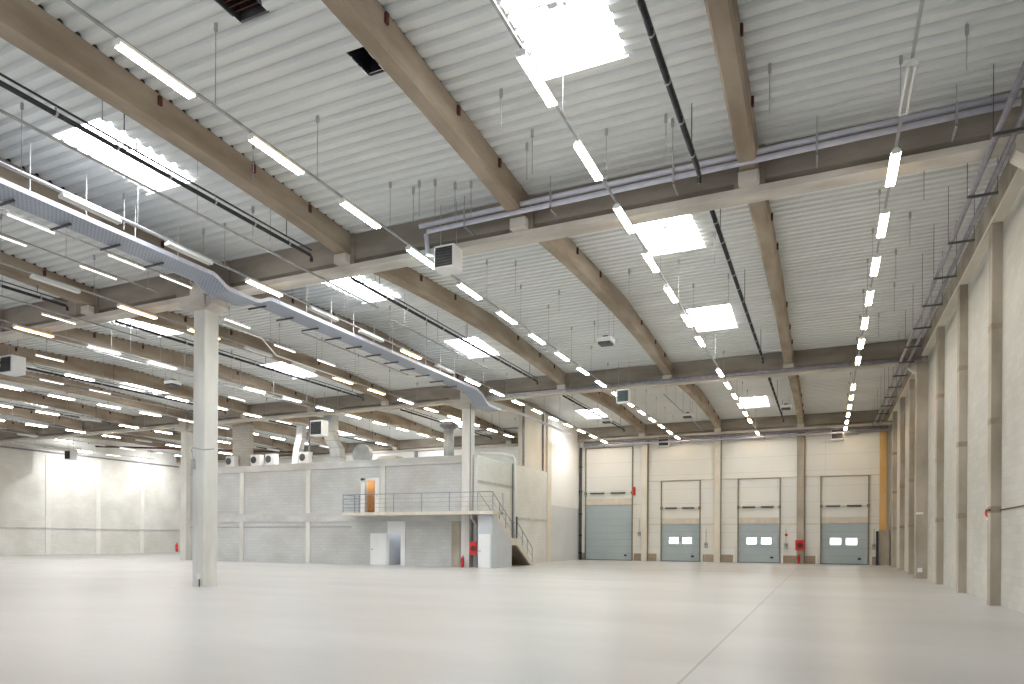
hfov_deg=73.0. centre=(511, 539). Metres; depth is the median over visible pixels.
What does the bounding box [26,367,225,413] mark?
pipe
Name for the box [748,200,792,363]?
roof beam
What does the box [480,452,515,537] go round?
vent pipe
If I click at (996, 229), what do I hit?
pilaster
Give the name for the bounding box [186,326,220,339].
lamp
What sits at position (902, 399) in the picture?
pilaster
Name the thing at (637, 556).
baseboard
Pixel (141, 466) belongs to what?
trim
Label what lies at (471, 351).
skylight
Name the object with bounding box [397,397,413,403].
lamp
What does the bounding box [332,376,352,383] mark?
lamp
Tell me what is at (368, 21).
roof beam
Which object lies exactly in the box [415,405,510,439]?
roof beam
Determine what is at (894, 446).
pilaster
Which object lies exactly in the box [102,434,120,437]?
lamp
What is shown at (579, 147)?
lamp
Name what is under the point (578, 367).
lamp
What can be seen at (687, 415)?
air circulator
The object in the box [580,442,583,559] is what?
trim
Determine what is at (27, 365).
lamp
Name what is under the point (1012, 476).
wall
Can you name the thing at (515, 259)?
hanging rod
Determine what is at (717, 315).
skylight
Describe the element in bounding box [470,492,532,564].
staircase
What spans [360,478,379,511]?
door frame
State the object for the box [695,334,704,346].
lamp
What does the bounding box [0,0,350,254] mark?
roof beam
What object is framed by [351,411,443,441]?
roof beam
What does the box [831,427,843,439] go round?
wall heater
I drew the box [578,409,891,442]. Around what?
girder
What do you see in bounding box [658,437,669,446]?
wall heater
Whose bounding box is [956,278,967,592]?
pilaster
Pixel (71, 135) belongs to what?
skylight
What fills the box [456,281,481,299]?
lamp
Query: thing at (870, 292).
lamp
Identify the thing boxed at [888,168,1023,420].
trim
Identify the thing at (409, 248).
lamp
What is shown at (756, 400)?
skylight
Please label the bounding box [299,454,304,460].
fan grille
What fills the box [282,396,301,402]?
lamp
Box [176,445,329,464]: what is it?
girder
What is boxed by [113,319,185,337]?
skylight
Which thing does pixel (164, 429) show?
pipe
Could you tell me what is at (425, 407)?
lamp
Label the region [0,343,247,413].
roof beam
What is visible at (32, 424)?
lamp
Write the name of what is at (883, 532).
wall column
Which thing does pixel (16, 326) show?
lamp
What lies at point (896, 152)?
lamp
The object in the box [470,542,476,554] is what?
cabinet
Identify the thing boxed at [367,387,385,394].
lamp
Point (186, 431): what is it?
concrete column
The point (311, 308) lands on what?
lamp
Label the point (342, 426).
roof beam
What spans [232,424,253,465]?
ventilation duct
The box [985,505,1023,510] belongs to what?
conduit
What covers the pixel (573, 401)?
pipe
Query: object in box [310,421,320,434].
grille
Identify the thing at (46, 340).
rail
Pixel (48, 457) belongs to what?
trim
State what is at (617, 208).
lamp
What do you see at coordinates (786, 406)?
air circulator
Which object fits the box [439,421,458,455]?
duct
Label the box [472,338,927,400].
girder
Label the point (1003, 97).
pipe
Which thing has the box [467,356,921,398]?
pipe
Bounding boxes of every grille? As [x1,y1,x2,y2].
[0,356,10,371]
[65,451,69,458]
[165,383,179,386]
[265,456,270,462]
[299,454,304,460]
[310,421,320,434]
[435,245,451,266]
[598,340,613,346]
[617,390,627,401]
[659,437,667,445]
[832,430,842,438]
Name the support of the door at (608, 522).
in the wall at (608, 470)
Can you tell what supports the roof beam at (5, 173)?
attached to the ceiling
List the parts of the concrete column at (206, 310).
cable arm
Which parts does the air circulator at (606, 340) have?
casing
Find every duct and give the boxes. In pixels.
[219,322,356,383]
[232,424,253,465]
[292,425,306,463]
[323,415,345,461]
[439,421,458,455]
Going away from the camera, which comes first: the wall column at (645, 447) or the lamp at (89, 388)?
the lamp at (89, 388)
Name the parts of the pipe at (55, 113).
hanger rod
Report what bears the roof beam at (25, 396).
attached to the ceiling
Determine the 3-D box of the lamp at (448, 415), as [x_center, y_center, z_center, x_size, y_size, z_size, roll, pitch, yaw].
[-3.659,-7.686,43.472,0.180,0.131,1.430,0,0,24]
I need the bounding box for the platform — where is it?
[342,491,502,515]
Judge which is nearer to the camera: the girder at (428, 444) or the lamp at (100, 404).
the lamp at (100, 404)
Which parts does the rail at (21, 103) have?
hanger rod, hanger rod, hanger rod, hanger rod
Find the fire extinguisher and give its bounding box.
[460,556,463,566]
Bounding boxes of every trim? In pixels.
[0,527,179,530]
[45,455,50,554]
[96,460,100,553]
[140,465,143,552]
[190,455,461,474]
[190,511,460,522]
[324,446,517,464]
[478,480,546,520]
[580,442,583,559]
[583,474,879,524]
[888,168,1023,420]
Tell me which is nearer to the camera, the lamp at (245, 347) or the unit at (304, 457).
the lamp at (245, 347)
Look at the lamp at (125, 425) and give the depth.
47.66 m
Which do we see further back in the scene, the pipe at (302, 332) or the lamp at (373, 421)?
the lamp at (373, 421)
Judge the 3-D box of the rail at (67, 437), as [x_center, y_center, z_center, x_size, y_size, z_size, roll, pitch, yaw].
[-44.746,-8.785,48.249,0.060,1.581,45.000,0,0,24]
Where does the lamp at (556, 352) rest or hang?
hanging from the rail at (68, 2)
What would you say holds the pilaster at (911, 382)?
attached to the wall at (1012, 476)
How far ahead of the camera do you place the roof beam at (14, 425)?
54.29 m
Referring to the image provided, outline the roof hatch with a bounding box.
[346,47,384,75]
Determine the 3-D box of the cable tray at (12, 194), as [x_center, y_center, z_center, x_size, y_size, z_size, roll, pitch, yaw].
[-8.178,-8.409,24.575,1.411,1.942,34.000,0,0,24]
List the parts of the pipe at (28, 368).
support rail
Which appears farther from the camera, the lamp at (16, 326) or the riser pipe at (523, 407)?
the riser pipe at (523, 407)
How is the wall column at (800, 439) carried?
on the floor
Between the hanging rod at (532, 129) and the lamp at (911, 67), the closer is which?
the lamp at (911, 67)
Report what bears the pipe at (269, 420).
hanging from the ceiling
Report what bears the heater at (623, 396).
hanging from the ceiling
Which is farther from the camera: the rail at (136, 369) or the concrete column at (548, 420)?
the concrete column at (548, 420)
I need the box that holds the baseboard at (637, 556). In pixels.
[582,553,889,564]
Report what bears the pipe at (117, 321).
hanging from the ceiling
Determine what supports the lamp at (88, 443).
hanging from the rail at (5, 415)
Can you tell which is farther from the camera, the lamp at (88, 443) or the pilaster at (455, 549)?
the lamp at (88, 443)
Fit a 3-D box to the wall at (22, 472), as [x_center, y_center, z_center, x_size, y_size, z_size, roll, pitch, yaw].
[-47.206,-4.329,49.542,0.300,11.300,55.750,0,0,24]
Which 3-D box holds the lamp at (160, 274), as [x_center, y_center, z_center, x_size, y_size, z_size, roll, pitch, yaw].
[-10.652,-8.187,21.961,0.060,0.092,1.200,0,0,24]
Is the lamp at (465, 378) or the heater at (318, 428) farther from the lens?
the heater at (318, 428)
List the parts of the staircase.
newel post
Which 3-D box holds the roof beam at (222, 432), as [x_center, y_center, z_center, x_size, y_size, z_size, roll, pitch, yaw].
[-24.291,-8.985,59.291,0.450,1.183,17.500,0,0,24]
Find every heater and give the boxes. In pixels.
[0,341,25,376]
[64,449,77,459]
[310,392,327,436]
[434,201,461,275]
[616,373,630,403]
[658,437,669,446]
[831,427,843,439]
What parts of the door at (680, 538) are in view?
panel, panel, panel, panel, panel, lintel panel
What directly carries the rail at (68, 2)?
hanging from the ceiling
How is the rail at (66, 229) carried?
hanging from the ceiling
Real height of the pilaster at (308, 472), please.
6.000 m
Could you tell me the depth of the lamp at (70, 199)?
16.09 m
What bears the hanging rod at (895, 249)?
hanging from the ceiling
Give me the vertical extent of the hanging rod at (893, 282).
1.062 m
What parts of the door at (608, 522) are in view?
panel, panel, panel, panel, panel, panel, panel, panel, lintel panel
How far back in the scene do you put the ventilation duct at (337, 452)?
45.23 m
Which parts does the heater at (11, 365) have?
casing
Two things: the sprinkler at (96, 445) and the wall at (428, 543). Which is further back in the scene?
the sprinkler at (96, 445)
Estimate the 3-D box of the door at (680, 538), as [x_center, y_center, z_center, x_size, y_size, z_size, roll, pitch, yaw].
[12.748,-1.405,52.638,3.450,6.160,0.320,0,0,24]
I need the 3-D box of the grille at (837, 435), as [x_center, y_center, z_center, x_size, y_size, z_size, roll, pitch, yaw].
[22.462,-7.318,47.744,0.720,0.680,0.020,0,0,24]
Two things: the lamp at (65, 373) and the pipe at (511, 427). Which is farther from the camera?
the pipe at (511, 427)
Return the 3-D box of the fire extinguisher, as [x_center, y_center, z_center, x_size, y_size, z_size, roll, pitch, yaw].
[-2.807,1.254,39.239,0.182,0.660,0.180,0,0,-29]
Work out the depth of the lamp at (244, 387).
35.73 m
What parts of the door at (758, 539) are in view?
panel, panel, panel, panel, panel, lintel panel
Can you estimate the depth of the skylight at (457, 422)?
55.96 m
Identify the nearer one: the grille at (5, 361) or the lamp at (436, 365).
the grille at (5, 361)
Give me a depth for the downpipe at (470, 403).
39.16 m
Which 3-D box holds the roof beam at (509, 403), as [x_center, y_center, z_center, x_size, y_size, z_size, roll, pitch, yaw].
[1.357,-8.834,47.690,0.450,1.183,17.500,0,0,24]
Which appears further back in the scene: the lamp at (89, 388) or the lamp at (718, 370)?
the lamp at (89, 388)
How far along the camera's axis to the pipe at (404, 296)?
27.93 m
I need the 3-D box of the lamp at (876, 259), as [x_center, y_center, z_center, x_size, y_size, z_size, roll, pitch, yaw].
[10.080,-7.605,19.201,0.180,0.131,1.430,0,0,24]
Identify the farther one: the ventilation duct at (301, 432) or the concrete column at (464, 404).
the ventilation duct at (301, 432)
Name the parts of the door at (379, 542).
frame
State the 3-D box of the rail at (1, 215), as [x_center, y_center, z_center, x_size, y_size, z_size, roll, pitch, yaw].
[-8.838,-8.585,32.008,0.060,1.605,45.000,0,0,24]
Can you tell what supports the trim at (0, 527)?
attached to the wall at (22, 472)
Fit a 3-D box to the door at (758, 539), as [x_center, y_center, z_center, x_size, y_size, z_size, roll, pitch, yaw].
[17.883,-1.375,50.315,3.420,6.160,0.320,0,0,24]
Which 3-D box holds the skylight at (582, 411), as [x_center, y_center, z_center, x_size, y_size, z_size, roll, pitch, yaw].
[5.776,-9.417,50.137,2.000,0.915,2.656,0,0,24]
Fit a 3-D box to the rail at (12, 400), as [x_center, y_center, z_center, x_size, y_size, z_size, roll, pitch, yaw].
[-34.486,-8.724,43.609,0.060,1.581,45.000,0,0,24]
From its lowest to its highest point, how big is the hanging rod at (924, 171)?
0.873 m
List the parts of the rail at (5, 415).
rail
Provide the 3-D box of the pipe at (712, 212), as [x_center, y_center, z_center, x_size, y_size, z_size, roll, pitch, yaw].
[7.978,-8.523,23.715,0.120,1.460,15.150,0,0,24]
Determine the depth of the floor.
13.13 m
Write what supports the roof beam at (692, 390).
attached to the ceiling
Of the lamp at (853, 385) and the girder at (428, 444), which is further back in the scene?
the girder at (428, 444)
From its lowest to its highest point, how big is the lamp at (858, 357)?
0.131 m
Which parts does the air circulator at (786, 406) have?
casing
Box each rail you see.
[0,102,605,440]
[0,207,192,285]
[0,214,517,437]
[0,229,158,292]
[0,319,443,438]
[0,340,392,444]
[0,363,324,445]
[0,392,283,450]
[0,400,230,452]
[0,415,180,454]
[0,437,150,458]
[26,369,160,402]
[63,0,678,436]
[192,313,376,379]
[490,0,756,429]
[846,0,924,424]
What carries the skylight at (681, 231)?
attached to the ceiling
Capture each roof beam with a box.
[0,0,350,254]
[0,157,208,268]
[0,250,94,305]
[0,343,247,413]
[0,371,186,418]
[0,387,131,424]
[0,406,81,428]
[0,420,35,433]
[37,328,313,407]
[79,433,180,450]
[121,430,255,454]
[128,311,388,400]
[171,428,293,450]
[220,421,346,449]
[252,292,471,384]
[281,416,397,446]
[321,0,527,217]
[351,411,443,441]
[373,267,565,384]
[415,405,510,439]
[492,399,556,417]
[538,237,671,374]
[581,392,644,432]
[677,384,720,427]
[704,0,758,171]
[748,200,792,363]
[788,375,803,422]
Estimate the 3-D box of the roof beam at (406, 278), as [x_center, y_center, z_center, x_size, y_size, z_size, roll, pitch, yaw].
[-0.977,-8.847,28.870,0.450,1.183,18.080,0,0,24]
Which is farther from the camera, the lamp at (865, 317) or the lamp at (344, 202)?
the lamp at (865, 317)
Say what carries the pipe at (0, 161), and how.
hanging from the hanging rod at (203, 230)
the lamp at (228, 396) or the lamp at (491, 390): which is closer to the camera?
the lamp at (491, 390)
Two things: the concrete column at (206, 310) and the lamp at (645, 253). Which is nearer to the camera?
the lamp at (645, 253)
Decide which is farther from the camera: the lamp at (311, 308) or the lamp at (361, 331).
the lamp at (361, 331)
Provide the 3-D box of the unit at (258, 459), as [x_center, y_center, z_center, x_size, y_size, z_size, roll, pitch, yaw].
[-17.377,-5.128,47.171,0.840,1.250,0.430,0,0,24]
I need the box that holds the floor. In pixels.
[0,552,1023,683]
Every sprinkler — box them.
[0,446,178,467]
[95,445,292,452]
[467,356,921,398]
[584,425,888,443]
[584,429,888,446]
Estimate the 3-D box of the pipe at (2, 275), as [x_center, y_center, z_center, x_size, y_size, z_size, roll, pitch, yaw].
[-16.596,-8.500,22.236,0.060,1.296,10.800,0,0,24]
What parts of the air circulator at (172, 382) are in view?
casing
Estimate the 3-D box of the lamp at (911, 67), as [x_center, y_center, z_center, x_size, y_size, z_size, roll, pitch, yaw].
[6.690,-7.625,11.706,0.180,0.131,1.430,0,0,24]
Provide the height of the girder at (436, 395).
1.050 m
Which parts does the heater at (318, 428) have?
casing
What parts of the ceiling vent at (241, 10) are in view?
louvre blade, louvre blade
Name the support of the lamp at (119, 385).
hanging from the rail at (46, 340)
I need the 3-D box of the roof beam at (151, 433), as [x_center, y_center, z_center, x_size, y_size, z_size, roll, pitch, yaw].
[-29.420,-9.015,61.612,0.450,1.183,17.500,0,0,24]
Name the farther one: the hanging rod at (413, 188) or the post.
the post
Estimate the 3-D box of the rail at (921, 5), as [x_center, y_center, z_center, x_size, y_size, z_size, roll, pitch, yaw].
[12.628,-8.458,24.823,0.060,1.605,49.600,0,0,24]
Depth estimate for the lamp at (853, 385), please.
33.97 m
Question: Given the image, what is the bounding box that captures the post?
[876,531,878,564]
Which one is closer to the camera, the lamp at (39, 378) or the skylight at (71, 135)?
the skylight at (71, 135)
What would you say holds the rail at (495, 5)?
hanging from the ceiling
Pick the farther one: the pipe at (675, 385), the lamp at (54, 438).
the lamp at (54, 438)
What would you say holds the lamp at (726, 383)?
hanging from the rail at (495, 5)
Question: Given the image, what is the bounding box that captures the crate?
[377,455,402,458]
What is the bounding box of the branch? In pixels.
[3,374,228,419]
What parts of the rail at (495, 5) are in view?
hanger rod, hanger rod, hanger rod, hanger rod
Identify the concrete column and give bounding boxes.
[174,420,192,559]
[180,280,227,586]
[452,391,476,566]
[546,415,551,561]
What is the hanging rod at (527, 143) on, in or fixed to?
hanging from the ceiling
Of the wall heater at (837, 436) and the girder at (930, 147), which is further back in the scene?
the wall heater at (837, 436)
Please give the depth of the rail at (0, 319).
31.99 m
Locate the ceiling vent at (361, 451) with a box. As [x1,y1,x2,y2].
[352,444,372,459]
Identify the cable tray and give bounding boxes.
[0,141,500,411]
[506,411,570,433]
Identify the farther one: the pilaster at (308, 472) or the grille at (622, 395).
the pilaster at (308, 472)
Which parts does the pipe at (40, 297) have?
support rail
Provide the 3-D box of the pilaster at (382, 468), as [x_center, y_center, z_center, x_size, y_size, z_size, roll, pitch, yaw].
[-7.867,-3.057,42.161,0.360,2.780,0.070,0,0,24]
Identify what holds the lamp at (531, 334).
hanging from the rail at (68, 2)
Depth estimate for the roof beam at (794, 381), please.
41.75 m
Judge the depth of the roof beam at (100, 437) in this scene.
63.32 m
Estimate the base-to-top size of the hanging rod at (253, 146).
0.947 m
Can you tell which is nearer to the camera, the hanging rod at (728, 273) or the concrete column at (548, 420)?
the hanging rod at (728, 273)
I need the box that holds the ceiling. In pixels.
[0,0,1023,453]
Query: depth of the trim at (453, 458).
43.34 m
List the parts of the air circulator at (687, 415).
casing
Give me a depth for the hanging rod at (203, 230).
20.09 m
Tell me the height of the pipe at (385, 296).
1.460 m
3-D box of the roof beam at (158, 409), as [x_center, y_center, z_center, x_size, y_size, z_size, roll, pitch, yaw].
[-26.625,-8.999,40.471,0.450,1.183,18.080,0,0,24]
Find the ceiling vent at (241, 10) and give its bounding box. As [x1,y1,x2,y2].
[214,0,268,22]
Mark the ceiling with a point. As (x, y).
(836, 62)
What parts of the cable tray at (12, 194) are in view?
cross arm, hanger rod, cross arm, hanger rod, cross arm, hanger rod, cross arm, cross arm, cross arm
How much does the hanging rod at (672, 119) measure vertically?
1.010 m
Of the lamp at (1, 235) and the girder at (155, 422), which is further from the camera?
the girder at (155, 422)
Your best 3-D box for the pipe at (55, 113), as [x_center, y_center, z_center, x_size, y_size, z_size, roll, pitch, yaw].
[-8.039,-8.587,14.387,0.120,1.398,11.550,0,0,24]
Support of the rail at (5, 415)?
hanging from the ceiling
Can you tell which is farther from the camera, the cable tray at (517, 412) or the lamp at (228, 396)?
the cable tray at (517, 412)
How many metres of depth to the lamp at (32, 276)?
20.93 m
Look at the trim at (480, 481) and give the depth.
43.43 m
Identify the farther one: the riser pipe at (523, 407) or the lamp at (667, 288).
the riser pipe at (523, 407)
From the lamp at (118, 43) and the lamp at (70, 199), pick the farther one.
the lamp at (70, 199)
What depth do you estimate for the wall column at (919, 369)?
30.13 m
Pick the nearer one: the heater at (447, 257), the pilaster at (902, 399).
the heater at (447, 257)
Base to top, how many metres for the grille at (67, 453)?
0.656 m
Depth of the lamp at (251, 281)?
21.09 m
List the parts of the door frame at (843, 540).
panel, panel, panel, panel, panel, lintel panel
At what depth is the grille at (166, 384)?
34.17 m
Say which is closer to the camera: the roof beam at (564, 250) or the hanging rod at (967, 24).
the hanging rod at (967, 24)
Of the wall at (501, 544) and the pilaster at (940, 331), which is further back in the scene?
the wall at (501, 544)
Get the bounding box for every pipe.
[0,73,312,261]
[0,100,378,308]
[0,161,221,263]
[0,275,145,339]
[0,280,68,310]
[0,326,325,411]
[0,401,110,424]
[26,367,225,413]
[115,319,363,400]
[164,429,279,450]
[269,420,379,446]
[302,332,407,374]
[308,417,309,451]
[350,276,537,384]
[392,296,487,368]
[400,409,491,439]
[418,84,1021,256]
[475,427,517,431]
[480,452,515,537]
[522,406,524,465]
[542,414,543,470]
[562,395,624,431]
[636,0,701,183]
[663,385,702,429]
[710,209,763,363]
[768,377,783,421]
[872,61,1023,427]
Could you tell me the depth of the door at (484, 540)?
38.15 m
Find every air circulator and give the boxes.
[164,349,180,386]
[596,314,614,346]
[601,405,612,423]
[682,397,692,418]
[780,385,791,410]
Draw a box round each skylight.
[45,112,199,196]
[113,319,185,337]
[115,382,170,394]
[259,361,317,378]
[326,276,402,304]
[438,419,461,427]
[440,335,500,358]
[502,0,633,83]
[573,408,608,418]
[634,215,709,257]
[683,302,738,332]
[739,395,769,408]
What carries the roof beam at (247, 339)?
attached to the ceiling
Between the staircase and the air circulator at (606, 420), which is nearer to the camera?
the staircase
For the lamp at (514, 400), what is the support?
hanging from the rail at (21, 103)
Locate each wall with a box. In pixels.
[0,437,180,554]
[190,462,473,566]
[218,426,890,564]
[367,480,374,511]
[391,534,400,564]
[473,419,579,566]
[477,514,511,567]
[518,404,545,471]
[891,185,1023,613]
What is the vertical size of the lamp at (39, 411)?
0.131 m
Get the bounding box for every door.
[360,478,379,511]
[370,521,405,564]
[478,534,490,567]
[584,446,632,560]
[657,480,702,561]
[733,477,782,562]
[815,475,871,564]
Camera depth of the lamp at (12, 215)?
17.89 m
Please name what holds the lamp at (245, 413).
hanging from the rail at (46, 340)
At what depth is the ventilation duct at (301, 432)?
46.74 m
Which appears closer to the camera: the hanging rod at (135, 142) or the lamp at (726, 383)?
the hanging rod at (135, 142)
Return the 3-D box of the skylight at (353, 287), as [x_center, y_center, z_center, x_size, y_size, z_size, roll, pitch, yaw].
[-5.477,-9.479,25.258,2.000,0.823,2.656,0,0,24]
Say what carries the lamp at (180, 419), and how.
hanging from the rail at (32, 363)
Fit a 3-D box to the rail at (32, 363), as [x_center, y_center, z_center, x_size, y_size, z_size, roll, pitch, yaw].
[-24.227,-8.676,38.968,0.060,1.605,45.000,0,0,24]
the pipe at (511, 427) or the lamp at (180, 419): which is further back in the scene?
the pipe at (511, 427)
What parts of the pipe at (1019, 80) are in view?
hanger rod, hanger rod, hanger rod, hanger rod, hanger rod, hanger rod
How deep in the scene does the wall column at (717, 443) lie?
51.26 m
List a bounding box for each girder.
[0,273,189,341]
[0,415,178,442]
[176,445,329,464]
[186,385,459,425]
[205,88,1023,295]
[345,433,517,454]
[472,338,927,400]
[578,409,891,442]
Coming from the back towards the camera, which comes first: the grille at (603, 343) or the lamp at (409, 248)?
the grille at (603, 343)
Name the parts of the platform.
rail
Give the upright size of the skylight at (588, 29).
0.912 m
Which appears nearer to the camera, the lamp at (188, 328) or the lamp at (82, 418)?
the lamp at (188, 328)
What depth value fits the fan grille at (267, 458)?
46.49 m
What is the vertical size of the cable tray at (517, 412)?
0.350 m
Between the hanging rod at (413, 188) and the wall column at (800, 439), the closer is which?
the hanging rod at (413, 188)
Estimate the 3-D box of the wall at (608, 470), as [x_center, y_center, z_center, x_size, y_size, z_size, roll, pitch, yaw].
[-4.961,-4.079,60.863,67.350,11.300,0.300,0,0,24]
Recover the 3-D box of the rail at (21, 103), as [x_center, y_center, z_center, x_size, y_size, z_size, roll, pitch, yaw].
[-2.761,-8.549,31.783,0.060,1.605,49.600,0,0,24]
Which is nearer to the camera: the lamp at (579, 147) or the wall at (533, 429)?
the lamp at (579, 147)
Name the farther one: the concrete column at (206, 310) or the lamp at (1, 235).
the concrete column at (206, 310)
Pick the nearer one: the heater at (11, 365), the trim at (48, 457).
the heater at (11, 365)
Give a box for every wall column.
[641,441,648,560]
[714,437,721,561]
[796,432,805,563]
[879,428,888,564]
[907,361,927,578]
[1009,141,1023,169]
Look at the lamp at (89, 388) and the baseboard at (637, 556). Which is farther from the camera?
the baseboard at (637, 556)
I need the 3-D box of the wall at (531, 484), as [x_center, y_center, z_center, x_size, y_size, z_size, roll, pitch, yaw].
[1.570,-3.691,47.827,0.400,10.600,18.070,0,0,24]
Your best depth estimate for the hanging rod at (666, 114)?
14.57 m
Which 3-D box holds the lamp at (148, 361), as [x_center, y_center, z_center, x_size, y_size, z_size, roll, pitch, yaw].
[-15.568,-7.756,30.802,0.180,0.131,1.430,0,0,24]
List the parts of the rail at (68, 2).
hanger rod, hanger rod, hanger rod, hanger rod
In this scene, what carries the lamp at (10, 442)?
hanging from the rail at (67, 437)
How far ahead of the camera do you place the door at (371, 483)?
43.35 m
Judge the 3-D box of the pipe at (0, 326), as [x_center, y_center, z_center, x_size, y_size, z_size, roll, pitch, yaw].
[-15.982,-8.630,32.495,0.060,1.523,22.000,0,0,24]
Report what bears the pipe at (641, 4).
hanging from the ceiling
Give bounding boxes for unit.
[226,456,238,466]
[251,454,263,465]
[265,454,278,464]
[299,452,312,462]
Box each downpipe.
[469,403,470,566]
[579,448,582,559]
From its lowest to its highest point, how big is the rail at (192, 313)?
1.600 m
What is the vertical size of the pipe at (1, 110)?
1.492 m
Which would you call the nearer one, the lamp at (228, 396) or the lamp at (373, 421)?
the lamp at (228, 396)
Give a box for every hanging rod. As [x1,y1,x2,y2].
[123,192,125,210]
[134,141,137,185]
[202,228,204,253]
[252,143,254,181]
[412,186,414,220]
[418,179,420,209]
[499,88,502,128]
[515,259,516,292]
[525,142,528,179]
[531,128,533,173]
[664,113,667,162]
[671,117,673,164]
[728,273,729,303]
[768,63,770,113]
[893,282,894,311]
[895,249,896,278]
[923,171,924,198]
[965,23,968,70]
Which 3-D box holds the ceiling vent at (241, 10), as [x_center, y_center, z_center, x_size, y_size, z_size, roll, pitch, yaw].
[-4.826,-9.597,11.771,0.700,0.600,1.239,0,0,24]
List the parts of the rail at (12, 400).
rail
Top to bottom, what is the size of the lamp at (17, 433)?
0.131 m
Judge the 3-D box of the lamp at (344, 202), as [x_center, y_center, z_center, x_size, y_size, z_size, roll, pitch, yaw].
[-3.569,-7.686,16.346,0.180,0.131,1.430,0,0,24]
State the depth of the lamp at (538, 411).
41.09 m
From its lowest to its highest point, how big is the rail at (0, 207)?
1.027 m
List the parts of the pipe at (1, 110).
hanger rod, hanger rod, hanger rod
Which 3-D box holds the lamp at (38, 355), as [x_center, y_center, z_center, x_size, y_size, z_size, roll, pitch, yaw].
[-19.864,-7.791,29.749,0.060,0.092,1.200,0,0,24]
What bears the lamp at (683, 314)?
hanging from the rail at (495, 5)
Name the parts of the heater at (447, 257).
hanger rod, casing, hanger rod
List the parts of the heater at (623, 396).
casing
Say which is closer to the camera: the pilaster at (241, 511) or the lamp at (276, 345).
the lamp at (276, 345)
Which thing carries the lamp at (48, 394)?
hanging from the rail at (32, 363)
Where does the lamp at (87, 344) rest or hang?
hanging from the rail at (0, 319)
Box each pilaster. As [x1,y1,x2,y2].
[239,473,243,560]
[305,470,310,562]
[380,466,385,511]
[451,521,459,566]
[892,408,896,566]
[899,394,904,569]
[908,376,914,573]
[935,321,944,584]
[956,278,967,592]
[987,215,1002,605]
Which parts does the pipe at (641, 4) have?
hanger rod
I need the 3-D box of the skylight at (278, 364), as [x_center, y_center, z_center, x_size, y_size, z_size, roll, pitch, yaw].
[-12.159,-9.556,37.782,2.000,0.913,2.656,0,0,24]
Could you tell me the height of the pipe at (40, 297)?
1.166 m
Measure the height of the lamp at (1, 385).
0.131 m
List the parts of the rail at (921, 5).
hanger rod, hanger rod, hanger rod, hanger rod, hanger rod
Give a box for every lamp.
[0,234,26,246]
[0,384,22,390]
[0,404,12,407]
[6,211,55,233]
[10,442,28,445]
[12,324,54,337]
[17,433,37,436]
[25,423,47,427]
[26,363,36,367]
[30,274,80,293]
[35,354,63,361]
[35,410,59,414]
[39,378,63,384]
[41,312,75,324]
[47,393,74,399]
[54,438,72,441]
[58,192,121,224]
[64,372,94,380]
[65,429,85,432]
[79,264,117,279]
[79,417,101,421]
[85,343,120,354]
[88,443,105,445]
[89,388,110,394]
[96,403,120,408]
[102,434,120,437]
[107,252,145,269]
[112,37,195,99]
[117,303,157,318]
[118,384,144,391]
[118,424,138,427]
[135,439,151,442]
[139,411,160,416]
[147,360,176,369]
[154,429,172,433]
[159,273,192,288]
[164,240,212,264]
[165,395,188,401]
[177,418,192,422]
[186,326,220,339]
[224,317,250,328]
[228,396,245,400]
[243,386,265,393]
[243,412,261,417]
[244,346,272,356]
[245,277,282,296]
[247,132,304,175]
[274,343,295,352]
[275,419,291,423]
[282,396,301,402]
[291,362,315,371]
[308,306,338,321]
[315,405,333,410]
[317,358,335,366]
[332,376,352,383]
[339,198,380,228]
[345,413,360,418]
[358,329,383,341]
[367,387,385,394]
[372,420,385,424]
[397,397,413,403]
[400,348,421,358]
[405,245,433,268]
[424,406,437,412]
[435,364,453,373]
[447,414,459,419]
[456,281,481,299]
[464,377,480,385]
[489,389,503,395]
[496,309,516,324]
[511,399,523,405]
[516,47,557,107]
[528,331,545,344]
[531,407,541,413]
[554,350,569,360]
[573,140,602,181]
[576,365,588,374]
[595,379,606,386]
[613,203,635,233]
[642,249,659,272]
[664,284,677,302]
[681,311,692,326]
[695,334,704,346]
[716,367,723,376]
[724,380,730,388]
[851,382,855,389]
[855,354,860,364]
[858,336,864,348]
[861,314,868,329]
[865,287,873,305]
[870,253,880,276]
[877,208,888,238]
[885,147,900,187]
[897,58,918,116]
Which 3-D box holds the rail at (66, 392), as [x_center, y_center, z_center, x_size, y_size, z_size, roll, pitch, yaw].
[-29.357,-8.706,41.289,0.060,1.605,45.000,0,0,24]
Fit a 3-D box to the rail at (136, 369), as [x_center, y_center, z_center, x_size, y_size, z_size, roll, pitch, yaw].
[-21.857,-8.656,36.250,0.040,1.595,8.000,0,0,24]
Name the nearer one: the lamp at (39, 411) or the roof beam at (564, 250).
the roof beam at (564, 250)
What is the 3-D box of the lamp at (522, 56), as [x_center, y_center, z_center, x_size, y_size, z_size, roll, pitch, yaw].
[0.430,-7.662,11.528,0.180,0.131,1.430,0,0,24]
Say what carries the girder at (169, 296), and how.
on the concrete column at (206, 310)
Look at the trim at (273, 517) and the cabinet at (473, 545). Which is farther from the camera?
the trim at (273, 517)
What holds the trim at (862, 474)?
attached to the wall at (608, 470)
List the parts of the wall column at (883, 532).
casing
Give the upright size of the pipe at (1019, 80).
1.749 m
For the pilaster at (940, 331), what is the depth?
25.99 m
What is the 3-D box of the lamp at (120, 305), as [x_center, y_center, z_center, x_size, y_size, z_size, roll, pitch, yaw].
[-12.698,-7.740,23.485,0.180,0.131,1.430,0,0,24]
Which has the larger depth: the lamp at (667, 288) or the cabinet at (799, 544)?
the cabinet at (799, 544)

